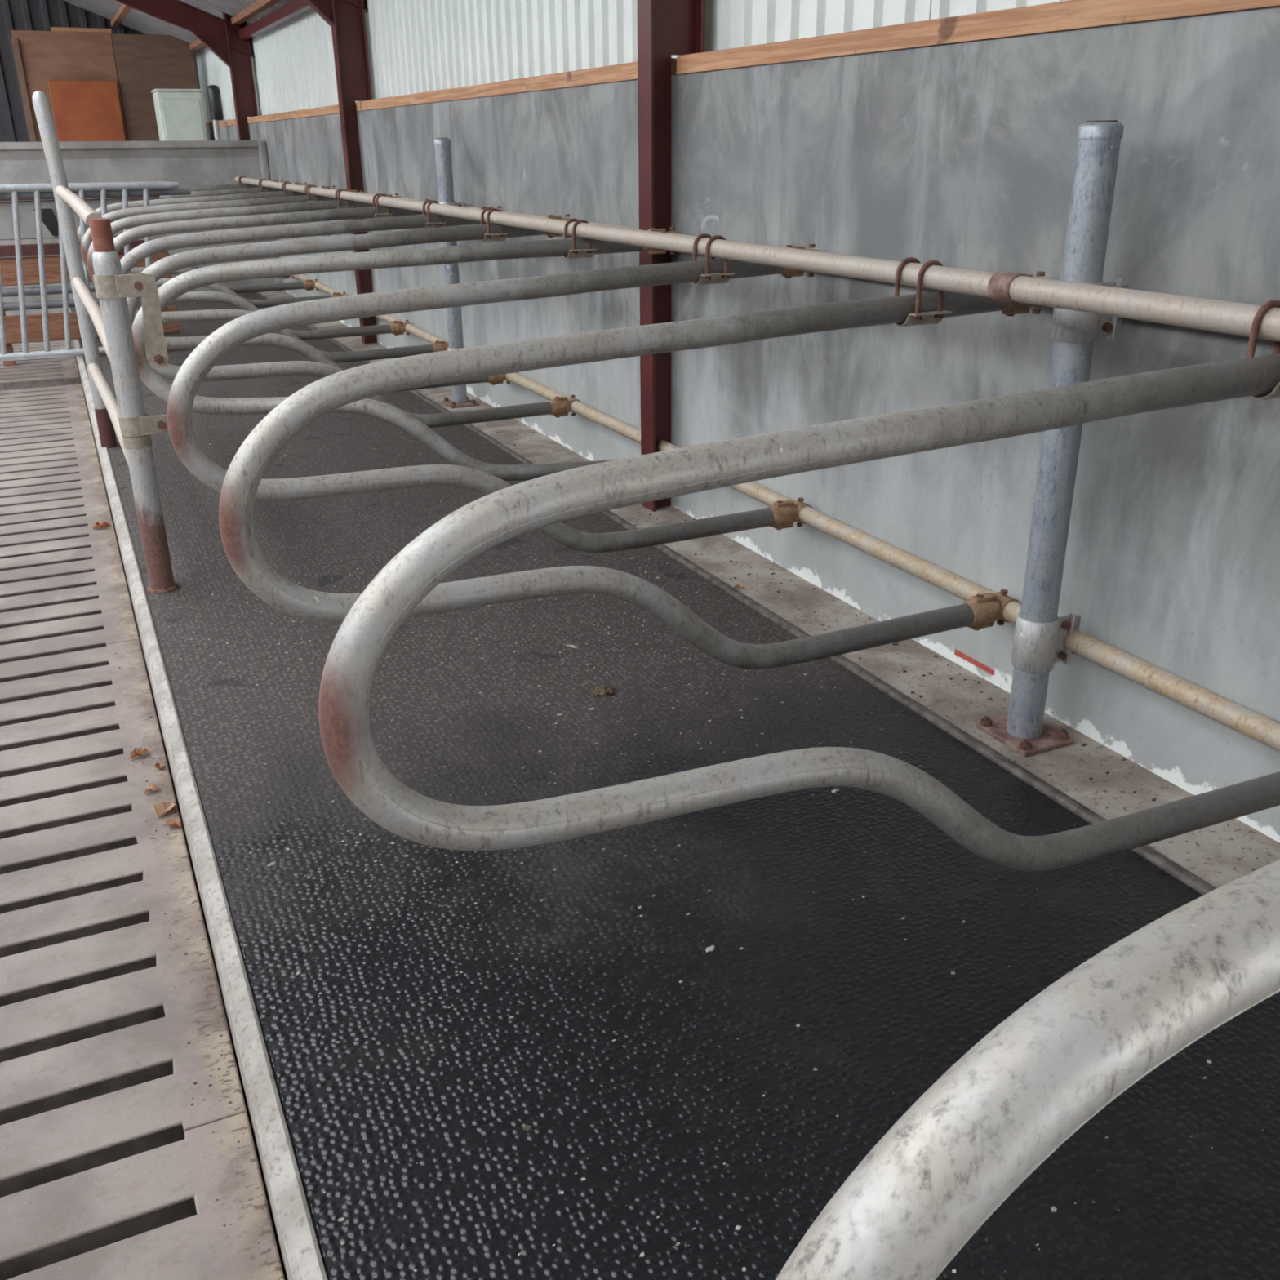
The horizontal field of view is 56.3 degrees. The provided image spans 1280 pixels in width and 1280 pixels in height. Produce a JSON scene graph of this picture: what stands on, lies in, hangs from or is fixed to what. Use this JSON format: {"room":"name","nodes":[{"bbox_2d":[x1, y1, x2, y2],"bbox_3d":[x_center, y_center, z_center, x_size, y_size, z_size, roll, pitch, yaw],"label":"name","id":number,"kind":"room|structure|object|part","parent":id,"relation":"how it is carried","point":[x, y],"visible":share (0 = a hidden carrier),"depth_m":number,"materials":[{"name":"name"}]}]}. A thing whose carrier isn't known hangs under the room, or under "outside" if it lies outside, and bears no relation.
{"room":"cow barn","nodes":[
{"label":"cow barn","id":0,"kind":"room"},
{"bbox_2d":[0,181,191,361],"bbox_3d":[-4.768,-2.712,8.886,2.885,1.255,0.098,-11,25,-23],"label":"gate","id":1,"kind":"object","parent":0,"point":[123,189],"visible":0.66,"depth_m":9.01,"materials":[{"name":"metal"}]},
{"bbox_3d":[-4.833,-2.140,9.063,2.700,0.063,0.056,-11,25,-23],"label":"rail","id":2,"kind":"part","parent":1,"relation":"part of","materials":[{"name":"metal"}]},
{"bbox_3d":[-4.803,-3.249,8.623,2.790,0.060,0.055,-11,25,-23],"label":"rail","id":3,"kind":"part","parent":1,"relation":"part of","materials":[{"name":"metal"}]},
{"bbox_2d":[0,0,200,142],"bbox_3d":[-10.571,-8.058,15.927,9.338,7.050,0.051,-11,25,-23],"label":"wall","id":4,"kind":"structure","parent":0,"point":[15,15],"depth_m":16.86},
{"bbox_2d":[0,140,283,315],"bbox_3d":[-7.152,-4.026,11.964,6.829,1.744,0.270,-11,25,-23],"label":"wall","id":5,"kind":"structure","parent":0,"point":[188,163],"depth_m":12.54,"materials":[{"name":"concrete"}]},
{"bbox_2d":[0,339,284,1279],"bbox_3d":[-5.145,0.266,4.025,6.362,0.128,17.551,-11,25,-23],"label":"floor","id":6,"kind":"structure","parent":0,"point":[108,1171],"depth_m":2.75,"materials":[{"name":"concrete"}]},
{"bbox_2d":[0,195,180,366],"bbox_3d":[-5.353,-2.925,9.766,2.880,1.395,0.180,-11,25,-23],"label":"barrier","id":7,"kind":"object","parent":6,"relation":"on","point":[27,215],"visible":0.44,"depth_m":9.87,"materials":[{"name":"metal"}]},
{"bbox_3d":[-5.345,-3.343,9.565,2.880,0.296,0.018,-11,25,-23],"label":"panel","id":8,"kind":"part","parent":7,"relation":"part of","materials":[{"name":"metal"}]},
{"bbox_2d":[92,520,111,528],"bbox_3d":[-2.576,-0.551,5.721,0.065,0.025,0.067,3,23,10],"label":"dry leaf","id":9,"kind":"object","parent":6,"relation":"on","point":[101,524],"visible":1,"depth_m":5.72,"materials":[{"name":"brown plant"}]},
{"bbox_2d":[128,747,150,758],"bbox_3d":[-1.494,0.336,3.572,0.046,0.017,0.046,1,23,4],"label":"dry leaf","id":10,"kind":"object","parent":6,"relation":"on","point":[136,752],"visible":1,"depth_m":3.58,"materials":[{"name":"brown plant"}]},
{"bbox_2d":[143,783,159,793],"bbox_3d":[-1.379,0.417,3.377,0.035,0.013,0.035,-2,23,-3],"label":"dry leaf","id":11,"kind":"object","parent":6,"relation":"on","point":[149,788],"visible":1,"depth_m":3.38,"materials":[{"name":"brown plant"}]},
{"bbox_2d":[155,762,164,768],"bbox_3d":[-1.406,0.366,3.504,0.030,0.011,0.030,10,25,23],"label":"dry leaf","id":12,"kind":"object","parent":6,"relation":"on","point":[157,765],"visible":1,"depth_m":3.50,"materials":[{"name":"brown plant"}]},
{"bbox_2d":[153,801,175,817],"bbox_3d":[-1.297,0.456,3.273,0.058,0.020,0.071,-11,25,-23],"label":"dry leaf","id":13,"kind":"object","parent":6,"relation":"on","point":[161,807],"visible":1,"depth_m":3.27,"materials":[{"name":"brown plant"}]},
{"bbox_2d":[165,817,181,826],"bbox_3d":[-1.249,0.488,3.203,0.040,0.015,0.040,-8,24,-17],"label":"dry leaf","id":14,"kind":"object","parent":6,"relation":"on","point":[172,822],"visible":1,"depth_m":3.21,"materials":[{"name":"brown plant"}]},
{"bbox_2d":[89,479,270,1275],"bbox_3d":[-1.810,0.074,4.240,0.090,0.002,6.190,-11,25,-23],"label":"dirt","id":15,"kind":"object","parent":6,"relation":"on","point":[185,953],"visible":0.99,"depth_m":2.45,"materials":[{"name":"brown soil"}]},
{"bbox_2d":[186,900,196,904],"bbox_3d":[-1.080,0.630,2.881,0.022,0.004,0.015,3,23,8],"label":"flake","id":16,"kind":"object","parent":6,"relation":"on","point":[190,902],"visible":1,"depth_m":2.88,"materials":[{"name":"white"}]},
{"bbox_2d":[63,0,292,54],"bbox_3d":[-2.275,-4.391,5.716,3.525,1.405,29.520,-11,25,-23],"label":"ceiling","id":17,"kind":"structure","parent":0,"point":[136,20],"depth_m":15.77,"materials":[{"name":"grey metal"}]},
{"bbox_2d":[195,0,1067,123],"bbox_3d":[-1.703,-4.414,8.352,0.028,1.287,22.656,-11,25,-23],"label":"wall","id":18,"kind":"structure","parent":0,"point":[414,46],"depth_m":6.76,"materials":[{"name":"white metal"}]},
{"bbox_2d":[84,290,1279,1278],"bbox_3d":[-2.950,-1.945,9.442,2.516,0.599,23.850,-11,25,-23],"label":"concrete curb","id":19,"kind":"structure","parent":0,"point":[1220,847],"depth_m":3.56,"materials":[{"name":"concrete"}]},
{"bbox_2d":[69,307,327,1279],"bbox_3d":[-2.504,-0.510,5.775,0.046,0.456,16.350,-11,25,-23],"label":"kerb","id":20,"kind":"object","parent":19,"relation":"on","point":[300,1258],"visible":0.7,"depth_m":2.44,"materials":[{"name":"concrete"}]},
{"bbox_2d":[192,12,257,140],"bbox_3d":[-4.652,-5.625,13.770,0.580,2.943,0.123,-11,25,-23],"label":"steel column","id":21,"kind":"structure","parent":19,"relation":"on","point":[240,64],"depth_m":13.50,"materials":[{"name":"brown metal"}]},
{"bbox_2d":[114,0,254,57],"bbox_3d":[-8.348,-7.529,11.098,8.790,3.691,0.123,-11,25,-23],"label":"rafter","id":22,"kind":"object","parent":21,"relation":"on","point":[178,13],"visible":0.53,"depth_m":13.11,"materials":[{"name":"red paint"}]},
{"bbox_2d":[110,4,132,26],"bbox_3d":[-1.742,-4.177,5.825,0.090,0.066,29.100,-11,25,-23],"label":"beam","id":23,"kind":"structure","parent":22,"relation":"on","point":[123,10],"depth_m":15.83,"materials":[{"name":"brown wood"}]},
{"bbox_2d":[189,0,281,51],"bbox_3d":[-0.925,-4.008,6.313,0.090,0.066,29.100,-11,25,-23],"label":"beam","id":24,"kind":"structure","parent":22,"relation":"on","point":[260,6],"depth_m":12.37,"materials":[{"name":"brown wood"}]},
{"bbox_2d":[304,0,377,344],"bbox_3d":[-2.336,-3.767,9.242,0.580,2.943,0.123,-11,25,-23],"label":"steel column","id":25,"kind":"structure","parent":19,"relation":"on","point":[347,21],"depth_m":9.10,"materials":[{"name":"brown metal"}]},
{"bbox_2d":[238,0,311,39],"bbox_3d":[-3.291,-5.843,11.139,0.090,0.098,5.397,-11,25,-23],"label":"beam","id":26,"kind":"structure","parent":25,"relation":"attached to","point":[293,8],"depth_m":11.53,"materials":[{"name":"red paint"}]},
{"bbox_2d":[291,274,346,296],"bbox_3d":[-3.053,-3.373,11.391,0.058,0.058,3.923,-11,25,-23],"label":"rail","id":27,"kind":"object","parent":25,"relation":"attached to","point":[320,286],"visible":0.39,"depth_m":11.25,"materials":[{"name":"metal"}]},
{"bbox_2d":[342,0,368,13],"bbox_3d":[-6.032,-5.670,6.570,8.790,3.691,0.123,-11,25,-23],"label":"rafter","id":28,"kind":"object","parent":25,"relation":"on","point":[355,2],"visible":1,"depth_m":8.93,"materials":[{"name":"red paint"}]},
{"bbox_2d":[434,137,477,408],"bbox_3d":[-1.106,-2.189,7.203,0.228,1.538,0.198,-11,25,-23],"label":"support post","id":29,"kind":"object","parent":19,"relation":"on","point":[442,145],"visible":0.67,"depth_m":7.14,"materials":[{"name":"metal"}]},
{"bbox_3d":[-1.126,-1.481,7.484,0.168,0.014,0.198,-11,25,-23],"label":"plate","id":30,"kind":"part","parent":29,"relation":"part of","materials":[{"name":"brown metal"}]},
{"bbox_2d":[358,191,639,229],"bbox_3d":[-1.067,-2.571,7.162,0.058,0.058,5.372,-11,25,-23],"label":"rail","id":31,"kind":"object","parent":29,"relation":"attached to","point":[358,192],"visible":0.11,"depth_m":6.20,"materials":[{"name":"metal"}]},
{"bbox_2d":[80,184,374,318],"bbox_3d":[-3.066,-2.886,9.042,2.102,1.007,0.126,-11,25,-23],"label":"divider","id":32,"kind":"object","parent":31,"relation":"attached to","point":[117,215],"visible":0.31,"depth_m":8.84,"materials":[{"name":"grey metal"}]},
{"bbox_2d":[86,188,412,340],"bbox_3d":[-2.617,-2.525,8.164,2.102,1.007,0.126,-11,25,-23],"label":"divider","id":33,"kind":"object","parent":31,"relation":"attached to","point":[397,327],"visible":0.66,"depth_m":8.09,"materials":[{"name":"grey metal"}]},
{"bbox_2d":[113,193,448,362],"bbox_3d":[-2.158,-2.157,7.267,2.102,1.007,0.126,-11,25,-23],"label":"divider","id":34,"kind":"object","parent":31,"relation":"attached to","point":[127,237],"visible":0.62,"depth_m":7.15,"materials":[{"name":"grey metal"}]},
{"bbox_2d":[120,200,510,391],"bbox_3d":[-1.683,-1.776,6.337,2.102,1.007,0.126,-11,25,-23],"label":"divider","id":35,"kind":"object","parent":31,"relation":"attached to","point":[148,248],"visible":0.54,"depth_m":6.19,"materials":[{"name":"grey metal"}]},
{"bbox_2d":[126,207,581,427],"bbox_3d":[-1.259,-1.435,5.508,2.102,1.007,0.126,-11,25,-23],"label":"divider","id":36,"kind":"object","parent":31,"relation":"attached to","point":[558,406],"visible":0.65,"depth_m":5.39,"materials":[{"name":"grey metal"}]},
{"bbox_2d":[375,314,640,444],"bbox_3d":[-1.059,-1.773,7.493,0.058,0.058,5.372,-11,25,-23],"label":"rail","id":37,"kind":"object","parent":29,"relation":"attached to","point":[624,428],"visible":0.46,"depth_m":6.23,"materials":[{"name":"metal"}]},
{"bbox_2d":[636,0,705,511],"bbox_3d":[-0.033,-1.918,4.739,0.580,2.943,0.123,-11,25,-23],"label":"steel column","id":38,"kind":"structure","parent":19,"relation":"on","point":[666,28],"depth_m":4.76,"materials":[{"name":"brown metal"}]},
{"bbox_2d":[70,292,1279,1279],"bbox_3d":[-1.626,-0.896,6.110,1.935,0.032,16.425,-11,25,-23],"label":"rubber mat","id":39,"kind":"object","parent":19,"relation":"on","point":[451,1092],"depth_m":2.45,"materials":[{"name":"black rubber"}]},
{"bbox_2d":[32,90,117,448],"bbox_3d":[-2.909,-1.866,6.177,0.104,1.760,0.081,-11,25,-23],"label":"post","id":40,"kind":"object","parent":39,"relation":"on","point":[41,104],"visible":0.88,"depth_m":6.10,"materials":[{"name":"grey metal"}]},
{"bbox_2d":[54,185,102,228],"bbox_3d":[-2.342,-1.812,4.968,0.065,0.084,2.469,-11,25,-24],"label":"rail","id":41,"kind":"object","parent":40,"relation":"attached to","point":[85,211],"visible":0.88,"depth_m":4.54,"materials":[{"name":"metal"}]},
{"bbox_2d":[71,276,110,361],"bbox_3d":[-2.337,-1.398,5.139,0.065,0.102,2.469,-11,25,-24],"label":"rail","id":42,"kind":"object","parent":40,"relation":"attached to","point":[90,303],"visible":0.59,"depth_m":5.20,"materials":[{"name":"metal"}]},
{"bbox_2d":[87,362,128,466],"bbox_3d":[-2.334,-1.027,5.293,0.065,0.080,2.469,-11,25,-24],"label":"rail","id":43,"kind":"object","parent":40,"relation":"attached to","point":[106,393],"visible":0.59,"depth_m":5.42,"materials":[{"name":"metal"}]},
{"bbox_2d":[88,218,177,593],"bbox_3d":[-1.720,-0.787,4.171,0.195,1.287,0.120,-11,25,-23],"label":"post","id":44,"kind":"object","parent":39,"relation":"on","point":[113,286],"visible":0.99,"depth_m":4.08,"materials":[{"name":"metal"}]},
{"bbox_3d":[-1.647,-1.076,4.036,0.069,0.315,0.012,-11,25,-23],"label":"strap plate","id":45,"kind":"part","parent":44,"relation":"part of","materials":[{"name":"grey metal"}]},
{"bbox_2d":[523,1124,531,1130],"bbox_3d":[-0.186,0.804,1.975,0.013,0.002,0.012,9,24,22],"label":"flake","id":46,"kind":"object","parent":39,"relation":"on","point":[526,1127],"visible":1,"depth_m":1.97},
{"bbox_2d":[566,644,577,648],"bbox_3d":[-0.217,0.019,3.864,0.048,0.004,0.015,12,25,27],"label":"flake","id":47,"kind":"object","parent":39,"relation":"on","point":[568,645],"visible":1,"depth_m":3.86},
{"bbox_2d":[590,684,616,697],"bbox_3d":[-0.109,0.145,3.534,0.078,0.022,0.060,-11,25,-23],"label":"clump","id":48,"kind":"object","parent":39,"relation":"on","point":[606,690],"visible":1,"depth_m":3.52,"materials":[{"name":"brown soil"}]},
{"bbox_2d":[705,945,714,952],"bbox_3d":[0.142,0.621,2.409,0.025,0.002,0.017,-11,25,-23],"label":"flake","id":49,"kind":"object","parent":39,"relation":"on","point":[711,948],"visible":1,"depth_m":2.41,"materials":[{"name":"white"}]},
{"bbox_2d":[152,412,1269,1273],"bbox_3d":[-0.825,-0.239,4.501,1.848,0.003,6.604,-11,25,-23],"label":"crumbs","id":50,"kind":"object","parent":39,"relation":"on","point":[1053,1208],"visible":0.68,"depth_m":2.72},
{"bbox_3d":[-0.770,-1.059,6.481,0.042,0.030,16.425,-11,25,-23],"label":"mat edge strip","id":51,"kind":"part","parent":39,"relation":"part of","materials":[{"name":"grey rubber"}]},
{"bbox_2d":[831,788,840,793],"bbox_3d":[0.489,0.375,2.992,0.013,0.003,0.029,19,30,40],"label":"flake","id":52,"kind":"object","parent":39,"relation":"on","point":[835,790],"visible":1,"depth_m":2.99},
{"bbox_2d":[733,584,744,587],"bbox_3d":[0.359,-0.194,4.338,0.034,0.011,0.032,-18,28,-36],"label":"dry leaf","id":53,"kind":"object","parent":19,"relation":"on","point":[735,585],"visible":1,"depth_m":4.34,"materials":[{"name":"brown plant"}]},
{"bbox_2d":[425,394,1257,871],"bbox_3d":[-0.200,-0.773,5.770,0.323,0.004,7.644,-11,25,-23],"label":"crumbs","id":54,"kind":"object","parent":19,"relation":"on","point":[779,592],"visible":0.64,"depth_m":3.65,"materials":[{"name":"brown soil"}]},
{"bbox_2d":[975,120,1128,756],"bbox_3d":[1.061,-0.454,2.975,0.220,1.538,0.198,-11,25,-23],"label":"support post","id":55,"kind":"object","parent":19,"relation":"on","point":[1040,634],"visible":0.94,"depth_m":2.95,"materials":[{"name":"metal"}]},
{"bbox_2d":[234,176,1279,342],"bbox_3d":[-0.801,-2.066,5.792,0.066,0.077,15.690,-11,25,-23],"label":"rail","id":56,"kind":"object","parent":55,"relation":"attached to","point":[1236,318],"visible":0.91,"depth_m":2.81,"materials":[{"name":"metal"}]},
{"bbox_2d":[655,440,1279,751],"bbox_3d":[1.502,0.283,2.486,0.058,0.058,6.578,-11,25,-23],"label":"rail","id":57,"kind":"object","parent":55,"relation":"attached to","point":[1249,722],"visible":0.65,"depth_m":3.10,"materials":[{"name":"metal"}]},
{"bbox_3d":[1.044,0.254,3.257,0.168,0.014,0.198,-11,25,-23],"label":"plate","id":58,"kind":"part","parent":55,"relation":"part of","materials":[{"name":"brown metal"}]},
{"bbox_2d":[205,5,1279,842],"bbox_3d":[-1.991,-3.176,9.427,0.220,1.818,23.850,-11,25,-23],"label":"wall","id":59,"kind":"structure","parent":0,"point":[960,155],"depth_m":3.45,"materials":[{"name":"concrete"}]},
{"bbox_2d":[205,119,248,128],"bbox_3d":[-5.773,-7.033,16.343,0.148,0.065,6.100,-11,25,-23],"label":"board","id":60,"kind":"object","parent":59,"relation":"on","point":[228,122],"visible":0.34,"depth_m":15.25,"materials":[{"name":"brown wood"}]},
{"bbox_2d":[247,102,356,123],"bbox_3d":[-3.283,-5.035,11.475,0.149,0.064,5.286,-11,25,-23],"label":"board","id":61,"kind":"object","parent":59,"relation":"on","point":[331,109],"visible":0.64,"depth_m":11.11,"materials":[{"name":"brown wood"}]},
{"bbox_2d":[355,57,677,111],"bbox_3d":[-0.973,-3.181,6.959,0.148,0.066,5.256,-11,25,-23],"label":"board","id":62,"kind":"object","parent":59,"relation":"on","point":[628,71],"visible":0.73,"depth_m":6.07,"materials":[{"name":"brown wood"}]},
{"bbox_2d":[954,648,994,675],"bbox_3d":[1.014,0.067,3.631,0.003,0.018,0.180,-11,25,-23],"label":"red mark","id":63,"kind":"object","parent":59,"relation":"attached to","point":[971,660],"visible":1,"depth_m":3.63,"materials":[{"name":"paint"}]},
{"bbox_2d":[675,0,1279,74],"bbox_3d":[1.633,-1.090,1.865,0.148,0.066,6.670,-11,25,-23],"label":"board","id":64,"kind":"object","parent":59,"relation":"on","point":[1069,15],"visible":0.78,"depth_m":3.18,"materials":[{"name":"brown wood"}]},
{"bbox_3d":[-7.904,-4.365,15.288,5.790,0.132,6.075,-11,25,-23],"label":"floor","id":65,"kind":"structure","parent":0,"visible":0},
{"bbox_2d":[10,38,36,142],"bbox_3d":[-8.244,-6.535,16.375,0.082,3.048,0.045,-11,25,-23],"label":"batten","id":66,"kind":"object","parent":65,"relation":"on","point":[15,42],"visible":0.42,"depth_m":16.01,"materials":[{"name":"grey wood"}]},
{"bbox_2d":[11,30,128,142],"bbox_3d":[-7.731,-6.698,16.629,1.220,3.146,0.022,-11,25,-23],"label":"plywood board","id":67,"kind":"object","parent":65,"relation":"on","point":[46,55],"visible":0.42,"depth_m":16.14,"materials":[{"name":"brown wood"}]},
{"bbox_2d":[48,80,125,141],"bbox_3d":[-7.555,-6.414,16.724,0.855,2.546,0.045,-11,25,-23],"label":"board","id":68,"kind":"object","parent":65,"relation":"on","point":[83,110],"visible":0.42,"depth_m":16.36,"materials":[{"name":"orange wood"}]},
{"bbox_2d":[50,26,128,139],"bbox_3d":[-7.524,-6.782,16.759,0.750,3.198,0.030,-11,25,-23],"label":"plank","id":69,"kind":"object","parent":65,"relation":"on","point":[53,28],"visible":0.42,"depth_m":16.17,"materials":[{"name":"brown wood"}]},
{"bbox_2d":[111,33,198,141],"bbox_3d":[-6.710,-6.887,17.074,1.029,3.134,0.022,-11,25,-23],"label":"plywood board","id":70,"kind":"object","parent":65,"relation":"on","point":[145,63],"visible":0.24,"depth_m":16.64,"materials":[{"name":"brown wood"}]},
{"bbox_2d":[151,88,207,141],"bbox_3d":[-6.204,-6.257,16.488,0.585,2.410,0.622,-11,25,-23],"label":"box","id":71,"kind":"object","parent":65,"relation":"on","point":[180,113],"visible":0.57,"depth_m":15.90,"materials":[{"name":"paint"}]},
{"bbox_3d":[-6.214,-7.356,16.032,0.585,0.028,0.622,-11,25,-23],"label":"lid","id":72,"kind":"part","parent":71,"relation":"part of","materials":[{"name":"white paint"}]},
{"bbox_3d":[-6.075,-6.334,16.169,0.488,1.800,0.016,-11,25,-23],"label":"door panel","id":73,"kind":"part","parent":71,"relation":"part of","materials":[{"name":"white paint"}]},
{"bbox_2d":[207,84,223,140],"bbox_3d":[-5.305,-5.795,15.357,0.156,2.410,0.156,-11,25,-23],"label":"canister","id":74,"kind":"object","parent":65,"relation":"on","point":[213,91],"visible":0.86,"depth_m":14.94,"materials":[{"name":"plastic"}]},
{"bbox_3d":[1.494,-0.515,2.154,0.058,0.058,6.578,-11,25,-23],"label":"rail","id":75,"kind":"object","parent":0,"visible":0},
{"bbox_2d":[131,218,681,480],"bbox_3d":[-0.830,-1.117,4.732,2.205,1.007,0.308,-4,23,-8],"label":"divider","id":76,"kind":"object","parent":75,"relation":"attached to","point":[581,247],"visible":0.73,"depth_m":4.60,"materials":[{"name":"grey metal"}]},
{"bbox_2d":[166,233,822,552],"bbox_3d":[-0.345,-0.704,3.721,2.102,1.012,0.126,-11,25,-23],"label":"divider","id":77,"kind":"object","parent":75,"relation":"attached to","point":[185,385],"visible":0.87,"depth_m":3.55,"materials":[{"name":"grey metal"}]},
{"bbox_2d":[218,257,1049,669],"bbox_3d":[0.110,-0.341,2.830,2.102,1.017,0.126,-11,25,-23],"label":"divider","id":78,"kind":"object","parent":75,"relation":"attached to","point":[244,474],"visible":0.93,"depth_m":2.66,"materials":[{"name":"grey metal"}]},
{"bbox_2d":[318,299,1279,871],"bbox_3d":[0.536,-0.002,2.002,2.104,1.017,0.134,-10,24,-21],"label":"divider","id":79,"kind":"object","parent":75,"relation":"attached to","point":[356,651],"visible":0.98,"depth_m":1.75,"materials":[{"name":"grey metal"}]},
{"bbox_2d":[775,859,1279,1279],"bbox_3d":[0.996,0.369,1.100,2.101,1.017,0.141,-11,25,-23],"label":"divider","id":80,"kind":"object","parent":75,"relation":"attached to","point":[952,1159],"visible":1,"depth_m":0.64,"materials":[{"name":"silver metal"}]},
{"bbox_3d":[-3.061,-4.170,11.059,0.058,0.058,3.923,-11,25,-23],"label":"rail","id":81,"kind":"object","parent":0,"visible":0},
{"bbox_2d":[87,176,293,279],"bbox_3d":[-4.557,-4.083,11.958,2.102,1.007,0.126,-11,25,-23],"label":"divider","id":82,"kind":"object","parent":81,"relation":"attached to","point":[240,185],"visible":0.1,"depth_m":11.96,"materials":[{"name":"grey metal"}]},
{"bbox_2d":[76,182,348,307],"bbox_3d":[-3.499,-3.233,9.888,2.102,1.007,0.126,-11,25,-23],"label":"divider","id":83,"kind":"object","parent":81,"relation":"attached to","point":[272,302],"visible":0.31,"depth_m":9.81,"materials":[{"name":"grey metal"}]},
{"bbox_2d":[120,178,319,293],"bbox_3d":[-4.019,-3.650,10.904,2.102,1.007,0.126,-11,25,-23],"label":"divider","id":84,"kind":"object","parent":81,"relation":"attached to","point":[308,285],"visible":0.3,"depth_m":11.12,"materials":[{"name":"grey metal"}]}
]}

